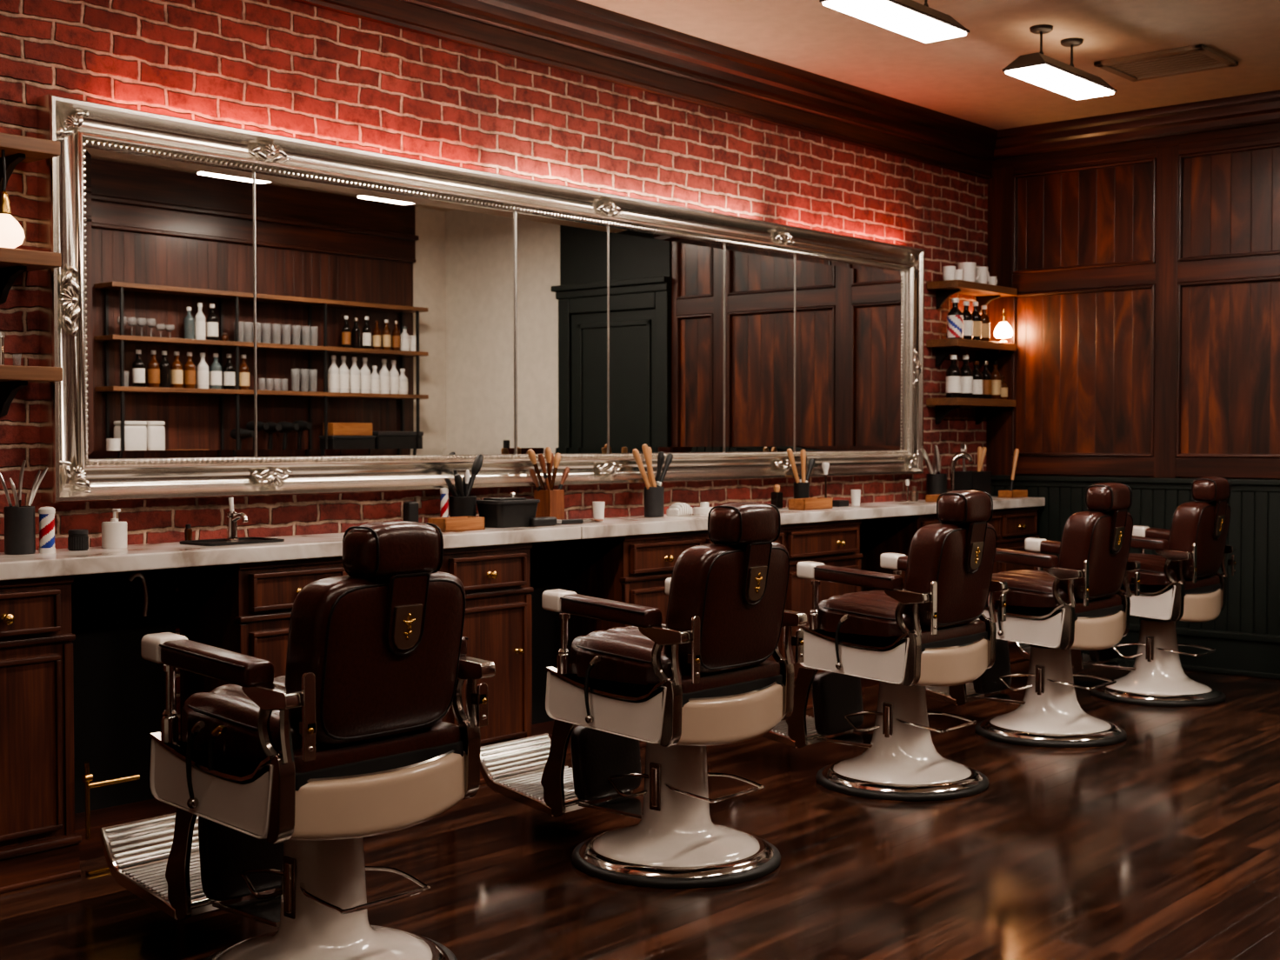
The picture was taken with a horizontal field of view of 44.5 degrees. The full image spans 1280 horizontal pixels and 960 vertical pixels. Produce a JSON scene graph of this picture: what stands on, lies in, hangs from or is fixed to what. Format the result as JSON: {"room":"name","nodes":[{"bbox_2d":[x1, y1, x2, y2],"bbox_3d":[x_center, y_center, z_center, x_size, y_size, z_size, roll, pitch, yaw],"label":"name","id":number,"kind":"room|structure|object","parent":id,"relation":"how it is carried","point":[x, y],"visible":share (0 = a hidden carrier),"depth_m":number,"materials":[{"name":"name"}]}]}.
{"room":"salon","nodes":[
{"label":"salon","id":0,"kind":"room"},
{"bbox_2d":[0,0,987,740],"bbox_3d":[-1.602,-0.434,5.596,0.080,3.270,11.580,1,2,41],"label":"wall","id":1,"kind":"structure","parent":0,"point":[287,68],"depth_m":6.34,"materials":[{"name":"red brick"}]},
{"bbox_2d":[0,132,60,192],"bbox_3d":[-2.120,-0.985,4.756,0.213,0.155,0.655,1,2,41],"label":"wall shelf","id":2,"kind":"object","parent":1,"relation":"attached to","point":[17,149],"visible":0.88,"depth_m":4.89,"materials":[{"name":"brown wood"}]},
{"bbox_2d":[0,149,24,248],"bbox_3d":[-1.966,-0.868,4.835,0.120,0.303,0.120,1,2,41],"label":"globe lamp","id":3,"kind":"object","parent":2,"relation":"hanging from","point":[11,233],"visible":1,"depth_m":4.82,"materials":[{"name":"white glass"}]},
{"bbox_2d":[0,190,11,214],"bbox_3d":[-1.966,-0.855,4.835,0.043,0.074,0.044,1,2,41],"label":"socket","id":4,"kind":"object","parent":3,"relation":"attached to","point":[4,200],"depth_m":4.82,"materials":[{"name":"gold metal"}]},
{"bbox_2d":[0,246,61,304],"bbox_3d":[-2.120,-0.635,4.766,0.213,0.155,0.655,1,2,41],"label":"wall shelf","id":5,"kind":"object","parent":1,"relation":"attached to","point":[13,262],"visible":1,"depth_m":4.91,"materials":[{"name":"brown wood"}]},
{"bbox_2d":[0,365,62,416],"bbox_3d":[-2.120,-0.275,4.775,0.213,0.155,0.655,1,2,41],"label":"wall shelf","id":6,"kind":"object","parent":1,"relation":"attached to","point":[13,378],"visible":1,"depth_m":4.91,"materials":[{"name":"brown wood"}]},
{"bbox_2d":[0,331,4,365],"bbox_3d":[-1.987,-0.406,4.816,0.060,0.104,0.060,1,2,41],"label":"tin","id":7,"kind":"object","parent":6,"relation":"on","point":[2,334],"visible":1,"depth_m":4.81,"materials":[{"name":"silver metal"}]},
{"bbox_2d":[71,519,879,861],"bbox_3d":[-0.296,0.704,6.890,0.239,0.925,4.960,1,2,41],"label":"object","id":8,"kind":"structure","parent":1,"relation":"attached to","point":[120,695],"depth_m":5.33,"materials":[{"name":"black wood"}]},
{"bbox_2d":[36,94,924,502],"bbox_3d":[-0.145,-0.641,7.137,0.099,1.322,5.445,1,2,41],"label":"wall mirror","id":9,"kind":"object","parent":1,"relation":"attached to","point":[228,311],"visible":0.94,"depth_m":6.27,"materials":[{"name":"silver metal"}]},
{"bbox_2d":[292,0,997,179],"bbox_3d":[-1.532,-1.925,5.496,0.105,0.285,11.580,1,2,41],"label":"trim","id":10,"kind":"structure","parent":1,"relation":"attached to","point":[576,36],"depth_m":7.50,"materials":[{"name":"brown wood"}]},
{"bbox_2d":[926,338,1016,368],"bbox_3d":[2.030,-0.765,9.557,0.213,0.155,0.735,1,2,41],"label":"wall shelf","id":11,"kind":"object","parent":1,"relation":"attached to","point":[984,350],"visible":0.94,"depth_m":9.42,"materials":[{"name":"brown wood"}]},
{"bbox_2d":[946,298,963,339],"bbox_3d":[1.879,-0.960,9.329,0.095,0.244,0.095,1,2,41],"label":"bottle","id":12,"kind":"object","parent":11,"relation":"on","point":[955,317],"visible":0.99,"depth_m":9.29,"materials":[{"name":"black glass"}]},
{"bbox_2d":[962,301,973,339],"bbox_3d":[1.965,-0.958,9.429,0.082,0.234,0.082,1,2,41],"label":"bottle","id":13,"kind":"object","parent":11,"relation":"on","point":[968,318],"visible":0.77,"depth_m":9.39,"materials":[{"name":"black glass"}]},
{"bbox_2d":[971,301,981,340],"bbox_3d":[2.039,-0.963,9.514,0.074,0.239,0.074,1,2,41],"label":"bottle","id":14,"kind":"object","parent":11,"relation":"on","point":[976,317],"visible":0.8,"depth_m":9.48,"materials":[{"name":"black glass"}]},
{"bbox_2d":[980,305,990,341],"bbox_3d":[2.109,-0.957,9.596,0.074,0.224,0.074,1,2,41],"label":"bottle","id":15,"kind":"object","parent":11,"relation":"on","point":[985,320],"visible":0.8,"depth_m":9.56,"materials":[{"name":"brown glass"}]},
{"bbox_2d":[993,308,1012,343],"bbox_3d":[2.252,-0.955,9.700,0.111,0.217,0.111,1,2,41],"label":"globe lamp","id":16,"kind":"object","parent":11,"relation":"on","point":[1003,330],"visible":0.98,"depth_m":9.67,"materials":[{"name":"white glass"}]},
{"bbox_2d":[926,397,1016,424],"bbox_3d":[2.030,-0.418,9.567,0.213,0.155,0.735,1,2,41],"label":"wall shelf","id":17,"kind":"object","parent":1,"relation":"attached to","point":[943,405],"visible":1,"depth_m":9.42,"materials":[{"name":"brown wood"}]},
{"bbox_2d":[946,354,961,397],"bbox_3d":[1.869,-0.617,9.327,0.092,0.254,0.092,1,2,41],"label":"bottle","id":18,"kind":"object","parent":17,"relation":"on","point":[953,373],"visible":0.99,"depth_m":9.29,"materials":[{"name":"black glass"}]},
{"bbox_2d":[960,354,973,398],"bbox_3d":[1.962,-0.622,9.435,0.088,0.259,0.088,1,2,41],"label":"bottle","id":19,"kind":"object","parent":17,"relation":"on","point":[966,372],"visible":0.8,"depth_m":9.40,"materials":[{"name":"black glass"}]},
{"bbox_2d":[972,360,983,398],"bbox_3d":[2.047,-0.610,9.533,0.084,0.229,0.084,1,2,41],"label":"bottle","id":20,"kind":"object","parent":17,"relation":"on","point":[977,376],"visible":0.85,"depth_m":9.50,"materials":[{"name":"black glass"}]},
{"bbox_2d":[981,360,991,399],"bbox_3d":[2.126,-0.615,9.624,0.072,0.234,0.072,1,2,41],"label":"bottle","id":21,"kind":"object","parent":17,"relation":"on","point":[986,375],"visible":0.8,"depth_m":9.60,"materials":[{"name":"black glass"}]},
{"bbox_2d":[991,360,1000,399],"bbox_3d":[2.206,-0.620,9.716,0.072,0.239,0.072,1,2,41],"label":"bottle","id":22,"kind":"object","parent":17,"relation":"on","point":[996,376],"visible":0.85,"depth_m":9.69,"materials":[{"name":"brown glass"}]},
{"bbox_2d":[1000,375,1007,399],"bbox_3d":[2.266,-0.577,9.787,0.068,0.149,0.068,1,2,41],"label":"bottle","id":23,"kind":"object","parent":17,"relation":"on","point":[1003,385],"visible":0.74,"depth_m":9.76,"materials":[{"name":"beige glass"}]},
{"bbox_2d":[926,279,1017,313],"bbox_3d":[2.030,-1.110,9.548,0.213,0.155,0.735,1,2,41],"label":"wall shelf","id":24,"kind":"object","parent":1,"relation":"attached to","point":[984,293],"visible":0.91,"depth_m":9.41,"materials":[{"name":"brown wood"}]},
{"bbox_2d":[942,266,955,280],"bbox_3d":[1.841,-1.225,9.295,0.076,0.083,0.095,1,2,39],"label":"mug","id":25,"kind":"object","parent":24,"relation":"on","point":[949,272],"visible":1,"depth_m":9.26,"materials":[{"name":"white ceramic"}]},
{"bbox_2d":[957,261,980,281],"bbox_3d":[1.981,-1.249,9.457,0.110,0.120,0.138,1,2,37],"label":"mug","id":26,"kind":"object","parent":24,"relation":"on","point":[969,268],"visible":0.73,"depth_m":9.40,"materials":[{"name":"white ceramic"}]},
{"bbox_2d":[974,266,989,284],"bbox_3d":[2.090,-1.245,9.568,0.124,0.108,0.099,0,2,-5],"label":"mug","id":27,"kind":"object","parent":24,"relation":"on","point":[983,278],"visible":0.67,"depth_m":9.52,"materials":[{"name":"white ceramic"}]},
{"bbox_2d":[0,659,1279,959],"bbox_3d":[0.390,1.276,3.917,5.190,0.060,11.580,1,2,41],"label":"floor","id":28,"kind":"structure","parent":0,"point":[1162,842],"depth_m":4.84,"materials":[{"name":"brown wood"}]},
{"bbox_2d":[0,575,81,893],"bbox_3d":[-2.274,0.767,4.461,0.410,0.928,1.272,1,2,41],"label":"base cabinet","id":29,"kind":"object","parent":28,"relation":"on","point":[39,843],"visible":1,"depth_m":4.73,"materials":[{"name":"brown wood"}]},
{"bbox_2d":[81,761,139,839],"bbox_3d":[-1.654,0.989,4.901,0.026,0.242,0.187,1,2,41],"label":"rail","id":30,"kind":"object","parent":29,"relation":"attached to","point":[87,777],"visible":1,"depth_m":4.84,"materials":[{"name":"gold metal"}]},
{"bbox_2d":[100,520,495,959],"bbox_3d":[-0.946,0.666,4.039,1.092,1.153,0.692,1,2,41],"label":"barber chair","id":31,"kind":"object","parent":28,"relation":"on","point":[276,786],"visible":1,"depth_m":3.75,"materials":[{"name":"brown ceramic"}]},
{"bbox_2d":[181,675,441,762],"bbox_3d":[-0.817,0.602,3.925,0.455,0.185,0.549,1,2,41],"label":"seat cushion","id":32,"kind":"object","parent":31,"relation":"on","point":[227,705],"depth_m":3.73,"materials":[{"name":"leather"}]},
{"bbox_2d":[179,542,533,784],"bbox_3d":[-1.015,0.729,5.915,0.410,0.928,1.420,1,2,41],"label":"base cabinet","id":33,"kind":"object","parent":28,"relation":"on","point":[245,609],"visible":0.34,"depth_m":5.98,"materials":[{"name":"brown wood"}]},
{"bbox_2d":[480,501,807,887],"bbox_3d":[-0.040,0.636,5.147,1.092,1.153,0.692,1,2,41],"label":"barber chair","id":34,"kind":"object","parent":28,"relation":"on","point":[689,683],"visible":1,"depth_m":4.85,"materials":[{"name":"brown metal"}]},
{"bbox_2d":[570,623,691,685],"bbox_3d":[0.090,0.573,5.033,0.455,0.185,0.549,1,2,41],"label":"seat cushion","id":35,"kind":"object","parent":34,"relation":"on","point":[624,652],"depth_m":4.84,"materials":[{"name":"leather"}]},
{"bbox_2d":[564,519,865,747],"bbox_3d":[0.423,0.684,7.576,0.410,0.928,1.895,1,2,41],"label":"base cabinet","id":36,"kind":"object","parent":28,"relation":"on","point":[634,570],"visible":0.34,"depth_m":6.96,"materials":[{"name":"brown wood"}]},
{"bbox_2d":[0,495,1045,580],"bbox_3d":[-0.379,0.215,6.649,0.406,0.055,8.345,1,2,41],"label":"countertop","id":37,"kind":"structure","parent":36,"relation":"on","point":[147,556],"depth_m":5.59,"materials":[{"name":"white stone"}]},
{"bbox_2d":[3,506,35,554],"bbox_3d":[-1.958,0.158,4.941,0.092,0.149,0.092,1,2,41],"label":"cup","id":38,"kind":"object","parent":37,"relation":"on","point":[19,522],"visible":0.98,"depth_m":4.90,"materials":[{"name":"grey ceramic"}]},
{"bbox_2d":[0,473,12,506],"bbox_3d":[-1.971,0.094,4.918,0.018,0.263,0.102,1,2,43],"label":"tool","id":39,"kind":"object","parent":38,"relation":"in","point":[2,480],"visible":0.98,"depth_m":4.89,"materials":[{"name":"silver metal"}]},
{"bbox_2d":[18,460,26,506],"bbox_3d":[-1.969,0.080,4.961,0.018,0.287,0.045,1,2,39],"label":"tool","id":40,"kind":"object","parent":38,"relation":"in","point":[22,470],"visible":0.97,"depth_m":4.96,"materials":[{"name":"silver metal"}]},
{"bbox_2d":[26,470,40,506],"bbox_3d":[-1.939,0.097,4.951,0.018,0.255,0.089,2,2,45],"label":"tool","id":41,"kind":"object","parent":38,"relation":"in","point":[36,477],"visible":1,"depth_m":4.96,"materials":[{"name":"silver metal"}]},
{"bbox_2d":[38,506,55,553],"bbox_3d":[-1.886,0.158,4.978,0.051,0.148,0.051,1,2,41],"label":"pole","id":42,"kind":"object","parent":37,"relation":"on","point":[46,514],"visible":1,"depth_m":4.96,"materials":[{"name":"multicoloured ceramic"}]},
{"bbox_2d":[67,529,88,550],"bbox_3d":[-1.831,0.196,5.104,0.063,0.067,0.063,1,2,41],"label":"ribbed pot","id":43,"kind":"object","parent":37,"relation":"on","point":[77,539],"visible":1,"depth_m":5.08,"materials":[{"name":"black plastic"}]},
{"bbox_2d":[101,508,127,548],"bbox_3d":[-1.746,0.161,5.201,0.082,0.131,0.082,1,2,41],"label":"soap dispenser","id":44,"kind":"object","parent":37,"relation":"on","point":[114,532],"visible":1,"depth_m":5.17,"materials":[{"name":"white ceramic"}]},
{"bbox_2d":[127,572,148,616],"bbox_3d":[-1.651,0.378,5.165,0.033,0.151,0.083,1,2,22],"label":"pipe","id":45,"kind":"object","parent":37,"relation":"hanging from","point":[133,576],"visible":1,"depth_m":5.18,"materials":[{"name":"metal"}]},
{"bbox_2d":[184,524,192,540],"bbox_3d":[-1.577,0.186,5.466,0.025,0.066,0.026,1,2,41],"label":"bottle","id":46,"kind":"object","parent":37,"relation":"on","point":[188,531],"visible":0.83,"depth_m":5.46,"materials":[{"name":"brown glass"}]},
{"bbox_2d":[180,537,284,546],"bbox_3d":[-1.425,0.215,5.474,0.200,0.009,0.320,1,2,41],"label":"sink basin","id":47,"kind":"object","parent":37,"relation":"in","point":[219,542],"visible":1,"depth_m":5.46,"materials":[{"name":"ceramic"}]},
{"bbox_2d":[225,497,248,540],"bbox_3d":[-1.422,0.140,5.531,0.115,0.156,0.048,1,2,41],"label":"tap","id":48,"kind":"object","parent":37,"relation":"on","point":[232,516],"visible":0.94,"depth_m":5.54,"materials":[{"name":"silver metal"}]},
{"bbox_2d":[403,495,421,522],"bbox_3d":[-0.899,0.132,6.202,0.042,0.136,0.078,1,2,41],"label":"bottle","id":49,"kind":"object","parent":37,"relation":"on","point":[410,508],"visible":0.76,"depth_m":6.18,"materials":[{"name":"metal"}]},
{"bbox_2d":[440,487,448,517],"bbox_3d":[-0.791,0.114,6.327,0.035,0.165,0.035,1,2,41],"label":"pole","id":50,"kind":"object","parent":37,"relation":"on","point":[443,491],"visible":0.73,"depth_m":6.31,"materials":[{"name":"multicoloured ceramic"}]},
{"bbox_2d":[427,515,485,532],"bbox_3d":[-0.725,0.174,6.190,0.100,0.052,0.215,1,2,41],"label":"wooden tray","id":51,"kind":"object","parent":37,"relation":"on","point":[452,523],"visible":0.86,"depth_m":6.14,"materials":[{"name":"brown wood"}]},
{"bbox_2d":[448,495,476,516],"bbox_3d":[-0.721,0.130,6.377,0.112,0.129,0.112,1,2,41],"label":"cup","id":52,"kind":"object","parent":37,"relation":"on","point":[459,506],"visible":0.53,"depth_m":6.33,"materials":[{"name":"black plastic"}]},
{"bbox_2d":[453,473,464,496],"bbox_3d":[-0.716,0.081,6.345,0.031,0.211,0.087,1,2,41],"label":"brush","id":53,"kind":"object","parent":52,"relation":"in","point":[458,482],"visible":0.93,"depth_m":6.32,"materials":[{"name":"plastic"}]},
{"bbox_2d":[466,453,483,496],"bbox_3d":[-0.705,0.040,6.407,0.148,0.292,0.046,-1,2,-42],"label":"brush","id":54,"kind":"object","parent":52,"relation":"in","point":[477,463],"visible":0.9,"depth_m":6.42,"materials":[{"name":"black plastic"}]},
{"bbox_2d":[476,492,539,527],"bbox_3d":[-0.546,0.121,6.449,0.162,0.140,0.248,1,2,41],"label":"lidded pot","id":55,"kind":"object","parent":37,"relation":"on","point":[509,511],"visible":0.98,"depth_m":6.38,"materials":[{"name":"grey ceramic"}]},
{"bbox_2d":[529,516,561,526],"bbox_3d":[-0.395,0.172,6.500,0.152,0.036,0.042,-1,2,-41],"label":"hair trimmer","id":56,"kind":"object","parent":37,"relation":"on","point":[545,521],"visible":1,"depth_m":6.47,"materials":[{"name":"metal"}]},
{"bbox_2d":[533,489,564,519],"bbox_3d":[-0.393,0.114,6.764,0.094,0.142,0.094,1,2,41],"label":"cup","id":57,"kind":"object","parent":37,"relation":"on","point":[551,503],"visible":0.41,"depth_m":6.73,"materials":[{"name":"brown wood"}]},
{"bbox_2d":[527,448,546,490],"bbox_3d":[-0.418,0.021,6.725,0.162,0.310,0.031,-2,2,-45],"label":"brush","id":58,"kind":"object","parent":57,"relation":"in","point":[531,454],"visible":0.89,"depth_m":6.69,"materials":[{"name":"beige wood"}]},
{"bbox_2d":[538,453,550,490],"bbox_3d":[-0.393,0.031,6.725,0.027,0.290,0.115,1,2,43],"label":"brush","id":59,"kind":"object","parent":57,"relation":"in","point":[541,458],"visible":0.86,"depth_m":6.70,"materials":[{"name":"brown wood"}]},
{"bbox_2d":[544,446,552,490],"bbox_3d":[-0.394,0.015,6.746,0.031,0.316,0.042,0,2,10],"label":"brush","id":60,"kind":"object","parent":57,"relation":"in","point":[548,451],"visible":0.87,"depth_m":6.73,"materials":[{"name":"beige wood"}]},
{"bbox_2d":[551,453,560,490],"bbox_3d":[-0.375,0.028,6.779,0.031,0.292,0.096,1,2,32],"label":"brush","id":61,"kind":"object","parent":57,"relation":"in","point":[557,456],"visible":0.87,"depth_m":6.79,"materials":[{"name":"beige wood"}]},
{"bbox_2d":[556,519,591,524],"bbox_3d":[-0.284,0.176,6.645,0.037,0.020,0.226,1,2,42],"label":"razor","id":62,"kind":"object","parent":37,"relation":"on","point":[563,521],"visible":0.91,"depth_m":6.62,"materials":[{"name":"metal"}]},
{"bbox_2d":[592,501,605,521],"bbox_3d":[-0.181,0.139,6.826,0.055,0.087,0.055,1,2,41],"label":"tumbler","id":63,"kind":"object","parent":37,"relation":"on","point":[598,507],"visible":0.86,"depth_m":6.80,"materials":[{"name":"white ceramic"}]},
{"bbox_2d":[644,486,663,517],"bbox_3d":[0.065,0.101,7.269,0.092,0.139,0.092,1,2,41],"label":"cup","id":64,"kind":"object","parent":37,"relation":"on","point":[654,496],"visible":0.98,"depth_m":7.23,"materials":[{"name":"grey ceramic"}]},
{"bbox_2d":[632,448,650,489],"bbox_3d":[0.031,0.008,7.224,0.029,0.306,0.182,1,2,43],"label":"brush","id":65,"kind":"object","parent":64,"relation":"in","point":[636,456],"visible":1,"depth_m":7.18,"materials":[{"name":"beige wood"}]},
{"bbox_2d":[641,443,656,486],"bbox_3d":[0.056,-0.003,7.229,0.029,0.327,0.140,1,2,37],"label":"brush","id":66,"kind":"object","parent":64,"relation":"in","point":[645,450],"visible":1,"depth_m":7.20,"materials":[{"name":"beige wood"}]},
{"bbox_2d":[655,451,664,486],"bbox_3d":[0.087,0.013,7.271,0.031,0.294,0.071,1,2,33],"label":"brush","id":67,"kind":"object","parent":64,"relation":"in","point":[661,456],"visible":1,"depth_m":7.27,"materials":[{"name":"plastic"}]},
{"bbox_2d":[659,453,673,486],"bbox_3d":[0.092,0.019,7.307,0.031,0.286,0.171,1,2,43],"label":"brush","id":68,"kind":"object","parent":64,"relation":"in","point":[670,456],"visible":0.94,"depth_m":7.33,"materials":[{"name":"plastic"}]},
{"bbox_2d":[666,502,692,516],"bbox_3d":[0.185,0.141,7.371,0.075,0.071,0.113,1,2,41],"label":"folded towel","id":69,"kind":"object","parent":37,"relation":"on","point":[676,509],"visible":0.94,"depth_m":7.34,"materials":[{"name":"white fabric"}]},
{"bbox_2d":[693,501,714,514],"bbox_3d":[0.311,0.134,7.547,0.113,0.059,0.114,1,2,41],"label":"jar","id":70,"kind":"object","parent":37,"relation":"on","point":[703,509],"visible":0.86,"depth_m":7.50,"materials":[{"name":"white ceramic"}]},
{"bbox_2d":[771,484,782,509],"bbox_3d":[0.706,0.087,8.071,0.045,0.126,0.055,1,2,41],"label":"bottle","id":71,"kind":"object","parent":37,"relation":"on","point":[776,496],"visible":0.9,"depth_m":8.05,"materials":[{"name":"black glass"}]},
{"bbox_2d":[788,497,832,510],"bbox_3d":[0.878,0.122,8.048,0.100,0.056,0.255,1,2,41],"label":"wooden tray","id":72,"kind":"object","parent":37,"relation":"on","point":[810,503],"visible":1,"depth_m":7.98,"materials":[{"name":"brown wood"}]},
{"bbox_2d":[793,481,809,498],"bbox_3d":[0.847,0.078,8.203,0.084,0.134,0.084,1,2,41],"label":"cup","id":73,"kind":"object","parent":72,"relation":"on","point":[801,490],"visible":0.53,"depth_m":8.17,"materials":[{"name":"black plastic"}]},
{"bbox_2d":[786,448,799,483],"bbox_3d":[0.818,-0.015,8.164,0.029,0.300,0.153,1,2,43],"label":"brush","id":74,"kind":"object","parent":73,"relation":"in","point":[790,452],"visible":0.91,"depth_m":8.13,"materials":[{"name":"beige wood"}]},
{"bbox_2d":[800,449,806,482],"bbox_3d":[0.855,-0.013,8.185,0.028,0.296,0.038,1,2,40],"label":"brush","id":75,"kind":"object","parent":73,"relation":"in","point":[803,454],"visible":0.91,"depth_m":8.17,"materials":[{"name":"beige wood"}]},
{"bbox_2d":[821,462,829,497],"bbox_3d":[0.997,0.023,8.405,0.044,0.236,0.044,1,2,41],"label":"brush","id":76,"kind":"object","parent":37,"relation":"on","point":[825,466],"visible":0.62,"depth_m":8.40,"materials":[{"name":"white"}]},
{"bbox_2d":[850,489,860,506],"bbox_3d":[1.163,0.096,8.439,0.055,0.087,0.055,1,2,41],"label":"tumbler","id":77,"kind":"object","parent":37,"relation":"on","point":[856,494],"visible":1,"depth_m":8.42,"materials":[{"name":"white ceramic"}]},
{"bbox_2d":[926,473,946,494],"bbox_3d":[1.757,0.040,9.269,0.120,0.154,0.120,1,2,41],"label":"cup","id":78,"kind":"object","parent":37,"relation":"on","point":[936,483],"visible":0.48,"depth_m":9.22,"materials":[{"name":"black plastic"}]},
{"bbox_2d":[921,448,933,473],"bbox_3d":[1.722,-0.038,9.225,0.034,0.296,0.209,1,2,42],"label":"comb","id":79,"kind":"object","parent":78,"relation":"in","point":[924,453],"visible":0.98,"depth_m":9.18,"materials":[{"name":"silver metal"}]},
{"bbox_2d":[933,445,940,473],"bbox_3d":[1.765,-0.049,9.233,0.034,0.315,0.092,1,2,40],"label":"comb","id":80,"kind":"object","parent":78,"relation":"in","point":[936,455],"visible":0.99,"depth_m":9.21,"materials":[{"name":"silver metal"}]},
{"bbox_2d":[949,452,973,491],"bbox_3d":[1.928,-0.027,9.405,0.158,0.283,0.051,0,2,-9],"label":"tap","id":81,"kind":"object","parent":37,"relation":"on","point":[961,455],"visible":0.84,"depth_m":9.38,"materials":[{"name":"silver metal"}]},
{"bbox_2d":[954,470,991,498],"bbox_3d":[2.010,0.029,9.507,0.150,0.165,0.230,1,2,41],"label":"caddy","id":82,"kind":"object","parent":37,"relation":"on","point":[968,480],"visible":0.63,"depth_m":9.43,"materials":[{"name":"black plastic"}]},
{"bbox_2d":[998,489,1027,498],"bbox_3d":[2.300,0.085,9.653,0.100,0.045,0.200,1,2,41],"label":"wooden tray","id":83,"kind":"object","parent":37,"relation":"on","point":[1014,493],"visible":1,"depth_m":9.59,"materials":[{"name":"brown wood"}]},
{"bbox_2d":[1009,448,1019,490],"bbox_3d":[2.308,-0.049,9.659,0.029,0.290,0.116,1,2,35],"label":"brush","id":84,"kind":"object","parent":83,"relation":"in","point":[1016,450],"visible":1,"depth_m":9.66,"materials":[{"name":"beige wood"}]},
{"bbox_2d":[760,490,1007,800],"bbox_3d":[0.874,0.606,6.278,1.092,1.153,0.692,1,2,41],"label":"barber chair","id":85,"kind":"object","parent":28,"relation":"on","point":[921,634],"visible":0.99,"depth_m":5.97,"materials":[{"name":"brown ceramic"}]},
{"bbox_2d":[817,590,926,637],"bbox_3d":[1.003,0.543,6.165,0.455,0.185,0.549,1,2,41],"label":"seat cushion","id":86,"kind":"object","parent":85,"relation":"on","point":[872,612],"depth_m":5.98,"materials":[{"name":"leather"}]},
{"bbox_2d":[863,506,1039,662],"bbox_3d":[1.874,0.640,9.252,0.410,0.928,1.450,1,2,41],"label":"base cabinet","id":87,"kind":"object","parent":28,"relation":"on","point":[1012,527],"visible":0.26,"depth_m":8.83,"materials":[{"name":"brown wood"}]},
{"bbox_2d":[925,482,1140,747],"bbox_3d":[1.720,0.580,7.280,1.092,1.153,0.692,1,2,41],"label":"barber chair","id":88,"kind":"object","parent":28,"relation":"on","point":[1073,603],"visible":0.89,"depth_m":6.94,"materials":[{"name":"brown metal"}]},
{"bbox_2d":[986,569,1069,607],"bbox_3d":[1.849,0.516,7.166,0.455,0.185,0.549,1,2,41],"label":"seat cushion","id":89,"kind":"object","parent":88,"relation":"on","point":[1028,588],"depth_m":6.95,"materials":[{"name":"leather"}]},
{"bbox_2d":[1013,476,1236,706],"bbox_3d":[2.559,0.552,8.331,1.092,1.153,0.692,1,2,41],"label":"barber chair","id":90,"kind":"object","parent":28,"relation":"on","point":[1184,583],"visible":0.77,"depth_m":7.98,"materials":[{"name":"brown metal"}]},
{"bbox_2d":[1127,553,1179,585],"bbox_3d":[2.688,0.488,8.217,0.455,0.185,0.549,1,2,41],"label":"seat cushion","id":91,"kind":"object","parent":90,"relation":"on","point":[1151,571],"depth_m":7.96,"materials":[{"name":"leather"}]},
{"bbox_2d":[578,0,1279,130],"bbox_3d":[0.390,-2.053,3.828,5.190,0.060,11.580,1,2,41],"label":"ceiling","id":92,"kind":"structure","parent":0,"point":[963,77],"depth_m":7.62,"materials":[{"name":"paint"}]},
{"bbox_2d":[819,0,969,42],"bbox_3d":[1.042,-1.975,6.341,0.218,0.229,0.798,1,2,41],"label":"pendant light","id":93,"kind":"object","parent":92,"relation":"hanging from","point":[910,18],"visible":1,"depth_m":6.32,"materials":[{"name":"white plastic"}]},
{"bbox_2d":[1002,24,1116,99],"bbox_3d":[2.013,-2.006,7.478,0.218,0.229,0.768,1,2,41],"label":"pendant light","id":94,"kind":"object","parent":92,"relation":"hanging from","point":[1041,70],"visible":1,"depth_m":7.37,"materials":[{"name":"white plastic"}]},
{"bbox_2d":[1005,65,1113,99],"bbox_3d":[2.013,-1.897,7.481,0.198,0.012,0.748,1,2,41],"label":"diffuser","id":95,"kind":"object","parent":94,"relation":"attached to","point":[1056,78],"depth_m":7.42,"materials":[{"name":"white plastic"}]},
{"bbox_2d":[1093,44,1238,81],"bbox_3d":[2.682,-2.123,7.980,0.560,0.022,0.480,1,2,41],"label":"ceiling vent","id":96,"kind":"object","parent":92,"relation":"in","point":[1198,57],"visible":1,"depth_m":7.96,"materials":[{"name":"brown metal"}]},
{"bbox_3d":[4.206,-0.506,8.279,5.190,3.270,0.080,1,2,41],"label":"wall","id":97,"kind":"structure","parent":0,"visible":0},
{"bbox_2d":[986,130,1279,478],"bbox_3d":[3.217,-0.976,9.042,2.680,1.950,0.042,1,2,41],"label":"trim","id":98,"kind":"structure","parent":97,"relation":"attached to","point":[1167,271],"depth_m":9.20,"materials":[{"name":"brown wood"}]},
{"bbox_2d":[991,474,1279,635],"bbox_3d":[3.208,0.549,9.085,2.696,1.118,0.050,1,2,41],"label":"trim","id":99,"kind":"structure","parent":97,"relation":"attached to","point":[1253,594],"depth_m":8.94,"materials":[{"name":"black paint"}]},
{"bbox_2d":[992,89,1279,171],"bbox_3d":[3.219,-2.027,8.970,2.740,0.265,0.105,1,2,41],"label":"trim","id":100,"kind":"structure","parent":97,"relation":"attached to","point":[1171,125],"depth_m":9.19,"materials":[{"name":"brown wood"}]},
{"bbox_2d":[1014,146,1279,479],"bbox_3d":[3.227,-1.077,9.050,2.680,2.170,0.012,1,2,41],"label":"wall panel","id":101,"kind":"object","parent":97,"relation":"attached to","point":[1083,359],"depth_m":9.29,"materials":[{"name":"brown wood"}]},
{"bbox_2d":[1082,623,1279,679],"bbox_3d":[3.216,0.986,9.093,2.680,0.245,0.045,1,2,41],"label":"baseboard","id":102,"kind":"structure","parent":97,"relation":"attached to","point":[1254,655],"depth_m":8.96,"materials":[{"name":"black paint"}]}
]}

